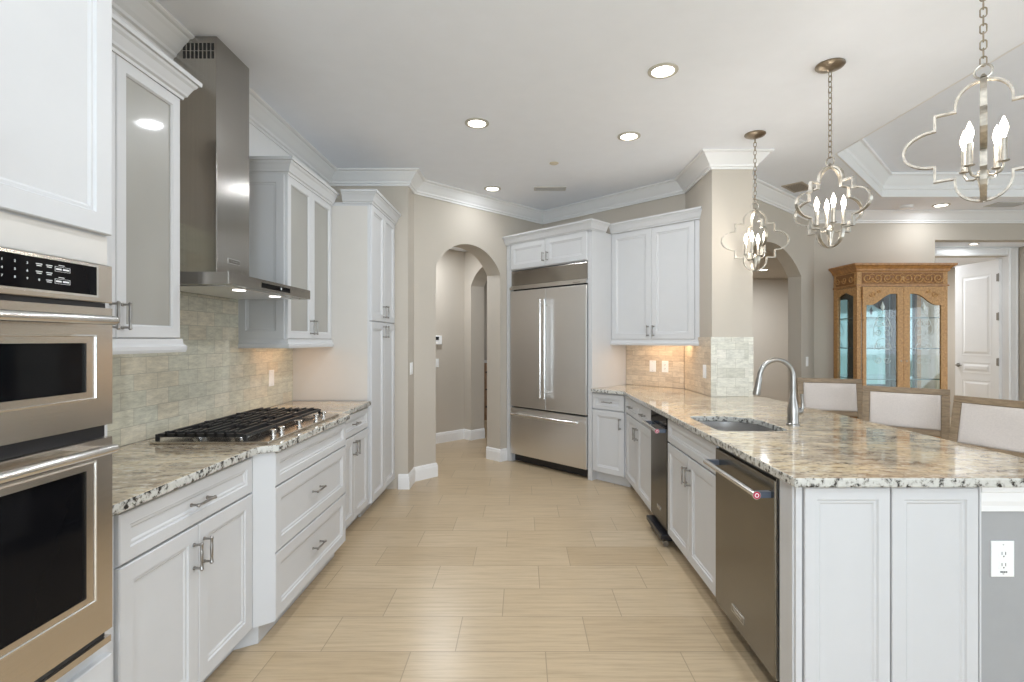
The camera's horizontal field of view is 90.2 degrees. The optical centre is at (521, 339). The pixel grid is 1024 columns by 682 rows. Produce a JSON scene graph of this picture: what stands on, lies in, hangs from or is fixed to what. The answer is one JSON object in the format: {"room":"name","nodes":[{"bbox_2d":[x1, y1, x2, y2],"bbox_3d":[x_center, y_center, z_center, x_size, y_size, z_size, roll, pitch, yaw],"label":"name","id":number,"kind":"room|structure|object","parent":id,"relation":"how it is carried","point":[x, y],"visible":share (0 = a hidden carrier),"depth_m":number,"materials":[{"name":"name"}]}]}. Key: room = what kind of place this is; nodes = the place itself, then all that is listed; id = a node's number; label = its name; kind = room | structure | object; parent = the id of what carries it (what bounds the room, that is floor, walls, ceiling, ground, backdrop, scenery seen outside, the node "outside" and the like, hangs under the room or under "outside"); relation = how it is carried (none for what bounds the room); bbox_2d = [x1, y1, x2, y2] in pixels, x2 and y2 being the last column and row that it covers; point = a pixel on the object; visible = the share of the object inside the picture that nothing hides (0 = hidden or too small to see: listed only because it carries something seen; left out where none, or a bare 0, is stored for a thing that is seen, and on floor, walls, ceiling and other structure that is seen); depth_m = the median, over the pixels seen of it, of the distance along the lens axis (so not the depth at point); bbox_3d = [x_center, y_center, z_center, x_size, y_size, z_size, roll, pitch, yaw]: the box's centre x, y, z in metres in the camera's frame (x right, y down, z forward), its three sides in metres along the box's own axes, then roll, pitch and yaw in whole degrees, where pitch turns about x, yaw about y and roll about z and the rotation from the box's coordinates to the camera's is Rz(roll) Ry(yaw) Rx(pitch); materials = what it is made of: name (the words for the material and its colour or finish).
{"room":"kitchen","nodes":[
{"label":"kitchen","id":0,"kind":"room"},
{"bbox_2d":[107,51,325,446],"bbox_3d":[-1.890,-0.087,0.420,0.160,2.975,9.040,0,0,0],"label":"tile backsplash","id":1,"kind":"structure","parent":0,"point":[153,393],"depth_m":2.84,"materials":[{"name":"tile"}]},
{"bbox_2d":[112,0,194,59],"bbox_3d":[-1.758,-1.510,-0.630,0.125,0.129,6.540,0,0,0],"label":"trim","id":2,"kind":"structure","parent":1,"relation":"attached to","point":[149,18],"depth_m":2.44,"materials":[{"name":"white paint"}]},
{"bbox_2d":[107,12,202,354],"bbox_3d":[-1.631,-0.551,1.911,0.377,1.209,0.783,0,0,0],"label":"upper cabinet","id":3,"kind":"object","parent":1,"relation":"attached to","point":[143,247],"visible":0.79,"depth_m":2.04,"materials":[{"name":"white paint"}]},
{"bbox_2d":[173,36,309,299],"bbox_3d":[-1.571,-0.910,2.770,0.475,1.326,0.900,0,0,0],"label":"range hood","id":4,"kind":"object","parent":1,"relation":"attached to","point":[214,118],"visible":1,"depth_m":2.64,"materials":[{"name":"metal"}]},
{"bbox_2d":[269,370,273,385],"bbox_3d":[-1.805,0.274,3.680,0.008,0.116,0.072,0,0,0],"label":"wall outlet","id":5,"kind":"object","parent":1,"relation":"attached to","point":[271,372],"visible":1,"depth_m":3.67,"materials":[{"name":"white plastic"}]},
{"bbox_2d":[249,123,318,196],"bbox_3d":[-1.816,-1.300,3.800,0.008,0.288,1.600,0,0,0],"label":"wall","id":6,"kind":"structure","parent":1,"relation":"attached to","point":[260,144],"depth_m":3.55,"materials":[{"name":"white paint"}]},
{"bbox_2d":[238,156,338,347],"bbox_3d":[-1.631,-0.551,3.614,0.377,1.209,0.820,0,0,0],"label":"upper cabinet","id":7,"kind":"object","parent":1,"relation":"attached to","point":[290,225],"visible":0.95,"depth_m":3.28,"materials":[{"name":"white paint"}]},
{"bbox_2d":[331,186,393,488],"bbox_3d":[-1.510,-0.087,4.890,0.620,2.975,0.200,0,0,0],"label":"wall","id":8,"kind":"structure","parent":0,"point":[387,192],"depth_m":4.79,"materials":[{"name":"beige paint"}]},
{"bbox_2d":[394,186,413,488],"bbox_3d":[-1.135,-0.087,4.985,0.130,2.975,0.390,0,0,0],"label":"wall","id":9,"kind":"structure","parent":0,"point":[403,195],"depth_m":4.79,"materials":[{"name":"beige paint"}]},
{"bbox_2d":[410,362,412,374],"bbox_3d":[-1.065,0.275,4.925,0.008,0.116,0.116,0,0,0],"label":"wall switch","id":10,"kind":"object","parent":9,"relation":"attached to","point":[411,363],"visible":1,"depth_m":4.90,"materials":[{"name":"white plastic"}]},
{"bbox_2d":[436,250,463,432],"bbox_3d":[-1.610,0.075,6.540,0.141,2.650,2.093,0,0,45],"label":"wall","id":11,"kind":"structure","parent":0,"point":[450,267],"depth_m":7.06,"materials":[{"name":"beige paint"}]},
{"bbox_2d":[436,336,441,343],"bbox_3d":[-1.144,0.000,6.883,0.140,0.120,0.029,0,0,-45],"label":"alarm keypad","id":12,"kind":"object","parent":11,"relation":"attached to","point":[438,338],"visible":0.56,"depth_m":6.89,"materials":[{"name":"white plastic"}]},
{"bbox_2d":[436,428,484,443],"bbox_3d":[-1.410,1.329,6.523,2.324,0.142,0.166,0,0,-45],"label":"baseboard","id":13,"kind":"structure","parent":11,"relation":"attached to","point":[475,434],"depth_m":7.12,"materials":[{"name":"white paint"}]},
{"bbox_2d":[449,247,465,251],"bbox_3d":[-1.325,-1.276,7.350,3.350,0.049,4.300,0,0,0],"label":"ceiling","id":14,"kind":"structure","parent":0,"point":[452,248],"depth_m":7.05,"materials":[{"name":"white paint"}]},
{"bbox_2d":[464,251,486,429],"bbox_3d":[-0.313,0.075,6.897,1.188,2.650,0.245,0,0,45],"label":"wall","id":15,"kind":"structure","parent":0,"point":[475,277],"depth_m":7.18,"materials":[{"name":"beige paint"}]},
{"bbox_2d":[414,194,542,466],"bbox_3d":[-0.487,-0.087,5.797,0.232,2.975,1.881,0,0,45],"label":"wall","id":16,"kind":"structure","parent":0,"point":[440,226],"depth_m":5.39,"materials":[{"name":"beige paint"}]},
{"bbox_2d":[398,463,437,489],"bbox_3d":[-1.000,1.329,5.074,0.213,0.142,0.648,0,0,10],"label":"baseboard","id":17,"kind":"structure","parent":16,"relation":"attached to","point":[405,481],"depth_m":5.06,"materials":[{"name":"white paint"}]},
{"bbox_2d":[486,446,506,461],"bbox_3d":[-0.298,1.329,5.974,0.248,0.142,0.111,0,0,45],"label":"baseboard","id":18,"kind":"structure","parent":16,"relation":"attached to","point":[500,455],"depth_m":5.91,"materials":[{"name":"white paint"}]},
{"bbox_2d":[249,87,1023,223],"bbox_3d":[2.574,-1.510,5.751,10.094,0.129,2.641,0,0,-18],"label":"trim","id":19,"kind":"structure","parent":16,"relation":"attached to","point":[262,116],"depth_m":5.12,"materials":[{"name":"white paint"}]},
{"bbox_2d":[156,0,1023,210],"bbox_3d":[2.400,-1.600,2.800,11.200,0.050,14.000,0,0,0],"label":"ceiling","id":20,"kind":"structure","parent":0,"point":[366,83],"depth_m":3.07,"materials":[{"name":"white paint"}]},
{"bbox_2d":[465,118,488,128],"bbox_3d":[-0.327,-1.570,3.700,0.175,0.008,0.175,0,0,0],"label":"recessed light","id":21,"kind":"object","parent":20,"relation":"in","point":[477,123],"visible":1,"depth_m":3.70,"materials":[{"name":"white"}]},
{"bbox_2d":[484,186,500,190],"bbox_3d":[-0.307,-1.570,5.300,0.175,0.008,0.175,0,0,0],"label":"recessed light","id":22,"kind":"object","parent":20,"relation":"in","point":[488,188],"visible":1,"depth_m":5.29,"materials":[{"name":"white"}]},
{"bbox_2d":[534,187,565,190],"bbox_3d":[0.291,-1.570,5.300,0.330,0.010,0.130,0,0,0],"label":"ceiling vent","id":23,"kind":"object","parent":20,"relation":"in","point":[535,188],"visible":1,"depth_m":5.28,"materials":[{"name":"grey metal"}]},
{"bbox_2d":[617,131,640,140],"bbox_3d":[0.826,-1.570,3.937,0.175,0.008,0.175,0,0,0],"label":"recessed light","id":24,"kind":"object","parent":20,"relation":"in","point":[631,135],"visible":1,"depth_m":3.93,"materials":[{"name":"white"}]},
{"bbox_2d":[648,62,678,78],"bbox_3d":[0.824,-1.570,2.980,0.175,0.008,0.175,0,0,0],"label":"recessed light","id":25,"kind":"object","parent":20,"relation":"in","point":[661,70],"visible":1,"depth_m":2.97,"materials":[{"name":"white"}]},
{"bbox_2d":[721,130,789,271],"bbox_3d":[1.782,-1.049,3.900,0.366,1.050,0.366,0,0,-38],"label":"pendant light","id":26,"kind":"object","parent":20,"relation":"hanging from","point":[755,261],"visible":1,"depth_m":3.89,"materials":[{"name":"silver metal"}]},
{"bbox_2d":[781,181,813,192],"bbox_3d":[2.840,-1.570,5.250,0.340,0.010,0.200,0,0,-42],"label":"ceiling vent","id":27,"kind":"object","parent":20,"relation":"in","point":[799,186],"visible":0.91,"depth_m":5.24,"materials":[{"name":"beige metal"}]},
{"bbox_2d":[793,58,872,248],"bbox_3d":[1.764,-1.049,2.920,0.366,1.050,0.366,0,0,27],"label":"pendant light","id":28,"kind":"object","parent":20,"relation":"hanging from","point":[831,65],"visible":1,"depth_m":2.90,"materials":[{"name":"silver metal"}]},
{"bbox_2d":[899,205,913,209],"bbox_3d":[4.520,-1.558,6.000,0.140,0.034,0.140,0,0,0],"label":"smoke detector","id":29,"kind":"object","parent":20,"relation":"attached to","point":[904,207],"visible":1,"depth_m":5.96,"materials":[{"name":"white paint"}]},
{"bbox_2d":[835,42,1023,196],"bbox_3d":[4.925,-1.694,2.708,4.550,0.241,5.817,0,0,0],"label":"crown molding","id":30,"kind":"structure","parent":20,"relation":"attached to","point":[859,156],"depth_m":5.55,"materials":[{"name":"white paint"}]},
{"bbox_2d":[932,203,950,206],"bbox_3d":[4.890,-1.570,5.950,0.175,0.008,0.175,0,0,0],"label":"recessed light","id":31,"kind":"object","parent":20,"relation":"in","point":[941,204],"visible":1,"depth_m":5.94,"materials":[{"name":"white"}]},
{"bbox_2d":[902,0,1023,202],"bbox_3d":[1.755,-1.049,1.940,0.366,1.050,0.366,0,0,-3],"label":"pendant light","id":32,"kind":"object","parent":20,"relation":"hanging from","point":[1000,152],"visible":1,"depth_m":1.92,"materials":[{"name":"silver metal"}]},
{"bbox_2d":[983,202,1023,206],"bbox_3d":[5.620,-1.570,5.920,0.360,0.010,0.200,0,0,0],"label":"ceiling vent","id":33,"kind":"object","parent":20,"relation":"in","point":[998,204],"visible":1,"depth_m":5.90,"materials":[{"name":"grey metal"}]},
{"bbox_2d":[204,417,1019,681],"bbox_3d":[2.400,1.450,2.800,11.200,0.100,14.000,0,0,0],"label":"floor","id":34,"kind":"structure","parent":0,"point":[483,569],"depth_m":2.77,"materials":[{"name":"beige tile"}]},
{"bbox_2d":[0,0,111,681],"bbox_3d":[-1.466,0.078,1.038,0.688,2.642,0.992,0,0,0],"label":"tall cabinet","id":35,"kind":"object","parent":34,"relation":"on","point":[56,55],"visible":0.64,"depth_m":1.31,"materials":[{"name":"white paint"}]},
{"bbox_2d":[0,247,119,681],"bbox_3d":[-1.395,0.319,1.052,0.630,1.050,0.760,0,0,0],"label":"double oven","id":36,"kind":"object","parent":35,"relation":"in","point":[56,453],"visible":1,"depth_m":1.25,"materials":[{"name":"silver metal"}]},
{"bbox_2d":[107,457,251,681],"bbox_3d":[-1.492,0.958,1.890,0.632,0.883,0.816,0,0,0],"label":"base cabinet","id":37,"kind":"object","parent":34,"relation":"on","point":[182,556],"visible":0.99,"depth_m":1.84,"materials":[{"name":"white paint"}]},
{"bbox_2d":[233,421,345,649],"bbox_3d":[-1.455,0.958,2.829,0.706,0.883,1.058,0,0,0],"label":"base cabinet","id":38,"kind":"object","parent":34,"relation":"on","point":[298,492],"visible":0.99,"depth_m":2.57,"materials":[{"name":"white paint"}]},
{"bbox_2d":[112,401,370,515],"bbox_3d":[-1.462,0.497,2.753,0.694,0.035,2.546,0,0,0],"label":"countertop","id":39,"kind":"structure","parent":38,"relation":"on","point":[142,472],"depth_m":2.08,"materials":[{"name":"stone"}]},
{"bbox_2d":[149,407,338,443],"bbox_3d":[-1.440,0.451,2.795,0.550,0.057,0.900,0,0,0],"label":"gas cooktop","id":40,"kind":"object","parent":39,"relation":"in","point":[254,426],"visible":1,"depth_m":2.55,"materials":[{"name":"metal"}]},
{"bbox_2d":[293,189,400,516],"bbox_3d":[-1.474,0.112,4.379,0.683,2.575,0.810,0,0,0],"label":"pantry cabinet","id":41,"kind":"object","parent":34,"relation":"on","point":[360,364],"visible":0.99,"depth_m":4.03,"materials":[{"name":"white paint"}]},
{"bbox_2d":[346,407,367,528],"bbox_3d":[-1.492,0.958,3.694,0.632,0.883,0.668,0,0,0],"label":"base cabinet","id":42,"kind":"object","parent":34,"relation":"on","point":[356,430],"visible":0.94,"depth_m":3.74,"materials":[{"name":"white paint"}]},
{"bbox_2d":[484,360,486,419],"bbox_3d":[-0.620,0.885,9.107,1.040,1.030,0.505,0,0,0],"label":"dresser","id":43,"kind":"object","parent":34,"relation":"on","point":[485,361],"visible":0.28,"depth_m":8.89,"materials":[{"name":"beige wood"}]},
{"bbox_2d":[509,262,587,476],"bbox_3d":[0.441,0.306,5.673,1.108,2.185,0.672,0,0,45],"label":"refrigerator","id":44,"kind":"object","parent":34,"relation":"on","point":[549,305],"visible":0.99,"depth_m":5.43,"materials":[{"name":"silver metal"}]},
{"bbox_2d":[502,218,625,480],"bbox_3d":[0.467,0.104,5.672,1.285,2.589,0.678,0,0,45],"label":"tall cabinet","id":45,"kind":"object","parent":34,"relation":"on","point":[587,240],"visible":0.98,"depth_m":5.25,"materials":[{"name":"white paint"}]},
{"bbox_2d":[593,392,630,486],"bbox_3d":[1.009,0.958,5.104,0.400,0.883,0.558,0,0,45],"label":"base cabinet","id":46,"kind":"object","parent":34,"relation":"on","point":[609,410],"visible":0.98,"depth_m":4.94,"materials":[{"name":"white paint"}]},
{"bbox_2d":[626,396,651,511],"bbox_3d":[1.264,0.958,4.373,0.652,0.883,1.054,0,0,0],"label":"base cabinet","id":47,"kind":"object","parent":34,"relation":"on","point":[638,435],"visible":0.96,"depth_m":4.27,"materials":[{"name":"white paint"}]},
{"bbox_2d":[591,385,1023,486],"bbox_3d":[1.367,0.497,3.635,1.367,0.035,3.721,0,0,0],"label":"countertop","id":48,"kind":"structure","parent":47,"relation":"on","point":[827,449],"depth_m":2.26,"materials":[{"name":"stone"}]},
{"bbox_2d":[698,421,773,430],"bbox_3d":[1.238,0.610,2.958,0.405,0.187,0.559,0,0,0],"label":"sink","id":49,"kind":"object","parent":48,"relation":"in","point":[719,425],"visible":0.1,"depth_m":3.20,"materials":[{"name":"metal"}]},
{"bbox_2d":[753,358,803,425],"bbox_3d":[1.448,0.289,2.880,0.287,0.381,0.072,0,0,0],"label":"kitchen faucet","id":50,"kind":"object","parent":48,"relation":"on","point":[793,411],"visible":1,"depth_m":2.87,"materials":[{"name":"silver metal"}]},
{"bbox_2d":[786,391,799,425],"bbox_3d":[1.530,0.385,2.880,0.072,0.190,0.072,0,0,0],"label":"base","id":51,"kind":"object","parent":50,"relation":"attached to","point":[793,411],"depth_m":2.86,"materials":[{"name":"silver metal"}]},
{"bbox_2d":[642,410,677,546],"bbox_3d":[1.225,0.959,3.629,0.660,0.878,0.410,0,0,0],"label":"trash compactor","id":52,"kind":"object","parent":34,"relation":"on","point":[658,521],"visible":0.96,"depth_m":3.57,"materials":[{"name":"silver metal"}]},
{"bbox_2d":[668,419,718,596],"bbox_3d":[1.266,0.958,2.984,0.658,0.883,0.866,0,0,0],"label":"base cabinet","id":53,"kind":"object","parent":34,"relation":"on","point":[691,483],"visible":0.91,"depth_m":2.92,"materials":[{"name":"white paint"}]},
{"bbox_2d":[703,447,779,681],"bbox_3d":[1.228,0.959,2.243,0.674,0.878,0.604,0,0,0],"label":"dishwasher","id":54,"kind":"object","parent":34,"relation":"on","point":[747,496],"visible":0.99,"depth_m":2.14,"materials":[{"name":"silver metal"}]},
{"bbox_2d":[797,378,862,419],"bbox_3d":[2.564,0.865,4.188,0.485,1.072,0.451,0,0,20],"label":"counter stool","id":55,"kind":"object","parent":34,"relation":"on","point":[844,397],"visible":0.39,"depth_m":4.32,"materials":[{"name":"white fabric"}]},
{"bbox_2d":[803,382,857,411],"bbox_3d":[2.623,0.486,4.348,0.393,0.235,0.088,0,0,20],"label":"cushion","id":56,"kind":"object","parent":55,"relation":"on","point":[824,396],"depth_m":4.32,"materials":[{"name":"beige fabric"}]},
{"bbox_2d":[780,480,980,681],"bbox_3d":[1.293,0.958,1.865,0.656,0.884,0.130,0,0,0],"label":"peninsula end panel","id":57,"kind":"object","parent":34,"relation":"on","point":[878,584],"visible":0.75,"depth_m":1.81,"materials":[{"name":"white paint"}]},
{"bbox_2d":[828,263,957,437],"bbox_3d":[4.370,0.261,6.048,1.170,2.276,0.505,0,0,0],"label":"china cabinet","id":58,"kind":"object","parent":34,"relation":"on","point":[877,306],"visible":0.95,"depth_m":5.87,"materials":[{"name":"brown wood"}]},
{"bbox_2d":[840,290,914,387],"bbox_3d":[4.370,0.027,6.292,0.940,1.282,0.008,0,0,0],"label":"glass door","id":59,"kind":"structure","parent":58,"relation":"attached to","point":[873,369],"depth_m":6.29,"materials":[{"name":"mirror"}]},
{"bbox_2d":[840,317,939,319],"bbox_3d":[4.370,-0.257,6.085,0.930,0.010,0.390,0,0,0],"label":"glass shelf","id":60,"kind":"object","parent":58,"relation":"attached to","point":[841,318],"depth_m":5.98,"materials":[{"name":"clear glass"}]},
{"bbox_2d":[840,377,939,379],"bbox_3d":[4.370,0.455,6.085,0.930,0.010,0.390,0,0,0],"label":"glass shelf","id":61,"kind":"object","parent":58,"relation":"attached to","point":[867,378],"depth_m":5.96,"materials":[{"name":"clear glass"}]},
{"bbox_2d":[844,348,939,348],"bbox_3d":[4.370,0.098,6.085,0.930,0.010,0.390,0,0,0],"label":"glass shelf","id":62,"kind":"object","parent":58,"relation":"attached to","point":[844,348],"depth_m":5.89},
{"bbox_2d":[862,385,949,439],"bbox_3d":[2.524,0.865,3.395,0.485,1.072,0.451,0,0,42],"label":"counter stool","id":63,"kind":"object","parent":34,"relation":"on","point":[925,411],"visible":0.48,"depth_m":3.48,"materials":[{"name":"beige fabric"}]},
{"bbox_2d":[869,391,940,430],"bbox_3d":[2.639,0.486,3.521,0.393,0.235,0.088,0,0,42],"label":"cushion","id":64,"kind":"object","parent":63,"relation":"on","point":[905,410],"depth_m":3.49,"materials":[{"name":"beige fabric"}]},
{"bbox_2d":[949,395,1023,457],"bbox_3d":[2.485,0.865,2.745,0.451,1.072,0.485,0,0,-21],"label":"counter stool","id":65,"kind":"object","parent":34,"relation":"on","point":[995,424],"visible":0.27,"depth_m":2.84,"materials":[{"name":"beige fabric"}]},
{"bbox_2d":[543,194,684,388],"bbox_3d":[0.985,-0.087,5.754,1.911,2.975,0.160,0,0,45],"label":"wall","id":66,"kind":"structure","parent":0,"point":[638,357],"depth_m":5.30,"materials":[{"name":"beige stone"}]},
{"bbox_2d":[650,360,655,371],"bbox_3d":[1.349,0.270,5.270,0.072,0.116,0.008,0,0,45],"label":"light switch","id":67,"kind":"object","parent":66,"relation":"attached to","point":[652,363],"visible":1,"depth_m":5.27,"materials":[{"name":"white plastic"}]},
{"bbox_2d":[609,206,701,345],"bbox_3d":[1.355,-0.572,5.021,1.006,1.249,0.317,0,0,45],"label":"upper cabinet","id":68,"kind":"object","parent":66,"relation":"attached to","point":[656,270],"visible":0.98,"depth_m":4.93,"materials":[{"name":"white paint"}]},
{"bbox_2d":[662,361,667,371],"bbox_3d":[1.449,0.270,5.170,0.072,0.116,0.008,0,0,45],"label":"wall outlet","id":69,"kind":"object","parent":66,"relation":"attached to","point":[664,363],"visible":1,"depth_m":5.17,"materials":[{"name":"white plastic"}]},
{"bbox_2d":[484,281,935,388],"bbox_3d":[2.450,-0.087,9.680,11.100,2.975,0.140,0,0,0],"label":"wall","id":70,"kind":"structure","parent":0,"point":[485,286],"depth_m":9.61,"materials":[{"name":"beige paint"}]},
{"bbox_2d":[693,170,752,396],"bbox_3d":[1.784,-0.087,4.562,0.345,2.975,0.476,0,0,0],"label":"wall column","id":71,"kind":"structure","parent":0,"point":[725,197],"depth_m":4.32,"materials":[{"name":"beige paint"}]},
{"bbox_2d":[711,337,752,396],"bbox_3d":[1.778,0.227,4.318,0.358,0.504,0.010,0,0,0],"label":"tiled wall","id":72,"kind":"structure","parent":71,"relation":"attached to","point":[714,340],"depth_m":4.31,"materials":[{"name":"tile"}]},
{"bbox_2d":[753,279,787,401],"bbox_3d":[3.350,0.175,8.785,3.100,2.450,0.130,0,0,0],"label":"wall","id":73,"kind":"structure","parent":0,"point":[770,296],"depth_m":8.72,"materials":[{"name":"beige paint"}]},
{"bbox_2d":[753,245,787,278],"bbox_3d":[3.350,-1.085,6.922,3.100,0.070,3.956,0,0,0],"label":"ceiling","id":74,"kind":"structure","parent":0,"point":[776,271],"depth_m":7.59,"materials":[{"name":"beige paint"}]},
{"bbox_2d":[753,198,813,401],"bbox_3d":[2.738,-0.087,5.633,2.231,2.975,0.150,0,0,-42],"label":"wall","id":75,"kind":"structure","parent":0,"point":[797,258],"depth_m":6.07,"materials":[{"name":"beige paint"}]},
{"bbox_2d":[685,187,1023,681],"bbox_3d":[1.700,-0.087,3.427,0.200,2.975,3.204,0,0,0],"label":"wall","id":76,"kind":"structure","parent":0,"point":[1002,598],"depth_m":1.82,"materials":[{"name":"grey paint"}]},
{"bbox_2d":[703,365,705,377],"bbox_3d":[1.595,0.275,4.462,0.008,0.116,0.072,0,0,0],"label":"wall switch","id":77,"kind":"object","parent":76,"relation":"attached to","point":[704,366],"visible":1,"depth_m":4.45,"materials":[{"name":"white plastic"}]},
{"bbox_2d":[990,541,1013,576],"bbox_3d":[1.717,0.782,1.821,0.082,0.128,0.008,0,0,0],"label":"wall outlet","id":78,"kind":"object","parent":76,"relation":"attached to","point":[1001,552],"visible":1,"depth_m":1.82,"materials":[{"name":"white plastic"}]},
{"bbox_2d":[999,549,1007,557],"bbox_3d":[1.717,0.762,1.819,0.032,0.030,0.002,0,0,0],"label":"receptacle","id":79,"kind":"object","parent":78,"relation":"attached to","point":[1003,553],"depth_m":1.82,"materials":[{"name":"white plastic"}]},
{"bbox_2d":[999,561,1007,568],"bbox_3d":[1.717,0.802,1.819,0.032,0.030,0.002,0,0,0],"label":"receptacle","id":80,"kind":"object","parent":78,"relation":"attached to","point":[1002,564],"depth_m":1.82,"materials":[{"name":"white plastic"}]},
{"bbox_2d":[981,487,1023,510],"bbox_3d":[1.725,0.563,3.054,0.202,0.094,2.511,0,0,0],"label":"cap","id":81,"kind":"object","parent":76,"relation":"attached to","point":[992,498],"visible":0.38,"depth_m":1.81,"materials":[{"name":"white paint"}]},
{"bbox_2d":[814,223,1023,388],"bbox_3d":[5.760,-0.087,6.395,4.280,2.975,0.150,0,0,0],"label":"wall","id":82,"kind":"structure","parent":0,"point":[866,242],"depth_m":6.32,"materials":[{"name":"beige paint"}]},
{"bbox_2d":[864,44,1023,171],"bbox_3d":[4.925,-1.835,2.708,4.550,0.040,5.817,0,0,0],"label":"ceiling","id":83,"kind":"structure","parent":0,"point":[942,149],"depth_m":4.33,"materials":[{"name":"white paint"}]},
{"bbox_2d":[936,268,954,416],"bbox_3d":[7.875,-0.087,8.040,0.150,2.975,3.120,0,0,0],"label":"wall","id":84,"kind":"structure","parent":0,"point":[951,274],"depth_m":9.28,"materials":[{"name":"beige paint"}]},
{"bbox_2d":[935,258,997,267],"bbox_3d":[6.440,-1.325,8.300,2.700,0.050,2.600,0,0,0],"label":"ceiling","id":85,"kind":"structure","parent":0,"point":[961,261],"depth_m":8.34,"materials":[{"name":"white paint"}]},
{"bbox_2d":[935,256,1003,257],"bbox_3d":[5.985,0.080,6.915,2.030,2.640,0.149,0,0,0],"label":"wall","id":86,"kind":"structure","parent":0,"point":[935,256],"depth_m":6.90,"materials":[{"name":"beige paint"}]},
{"bbox_2d":[935,247,1018,400],"bbox_3d":[6.022,0.080,6.902,1.245,2.640,0.175,0,0,0],"label":"door frame","id":87,"kind":"structure","parent":86,"relation":"attached to","point":[1010,261],"depth_m":6.82,"materials":[{"name":"white paint"}]},
{"bbox_2d":[955,259,1001,398],"bbox_3d":[6.469,0.144,7.269,0.094,2.488,0.711,0,0,0],"label":"door","id":88,"kind":"structure","parent":86,"relation":"in","point":[978,286],"depth_m":7.22,"materials":[{"name":"white paint"}]},
{"bbox_2d":[935,242,1023,246],"bbox_3d":[5.985,-1.270,6.731,2.030,0.059,0.519,0,0,0],"label":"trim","id":89,"kind":"structure","parent":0,"point":[937,244],"depth_m":6.63,"materials":[{"name":"white paint"}]},
{"bbox_2d":[1019,247,1023,400],"bbox_3d":[6.730,0.080,6.655,0.140,2.640,0.369,0,0,0],"label":"wall","id":90,"kind":"structure","parent":0,"point":[1021,249],"depth_m":6.80,"materials":[{"name":"beige paint"}]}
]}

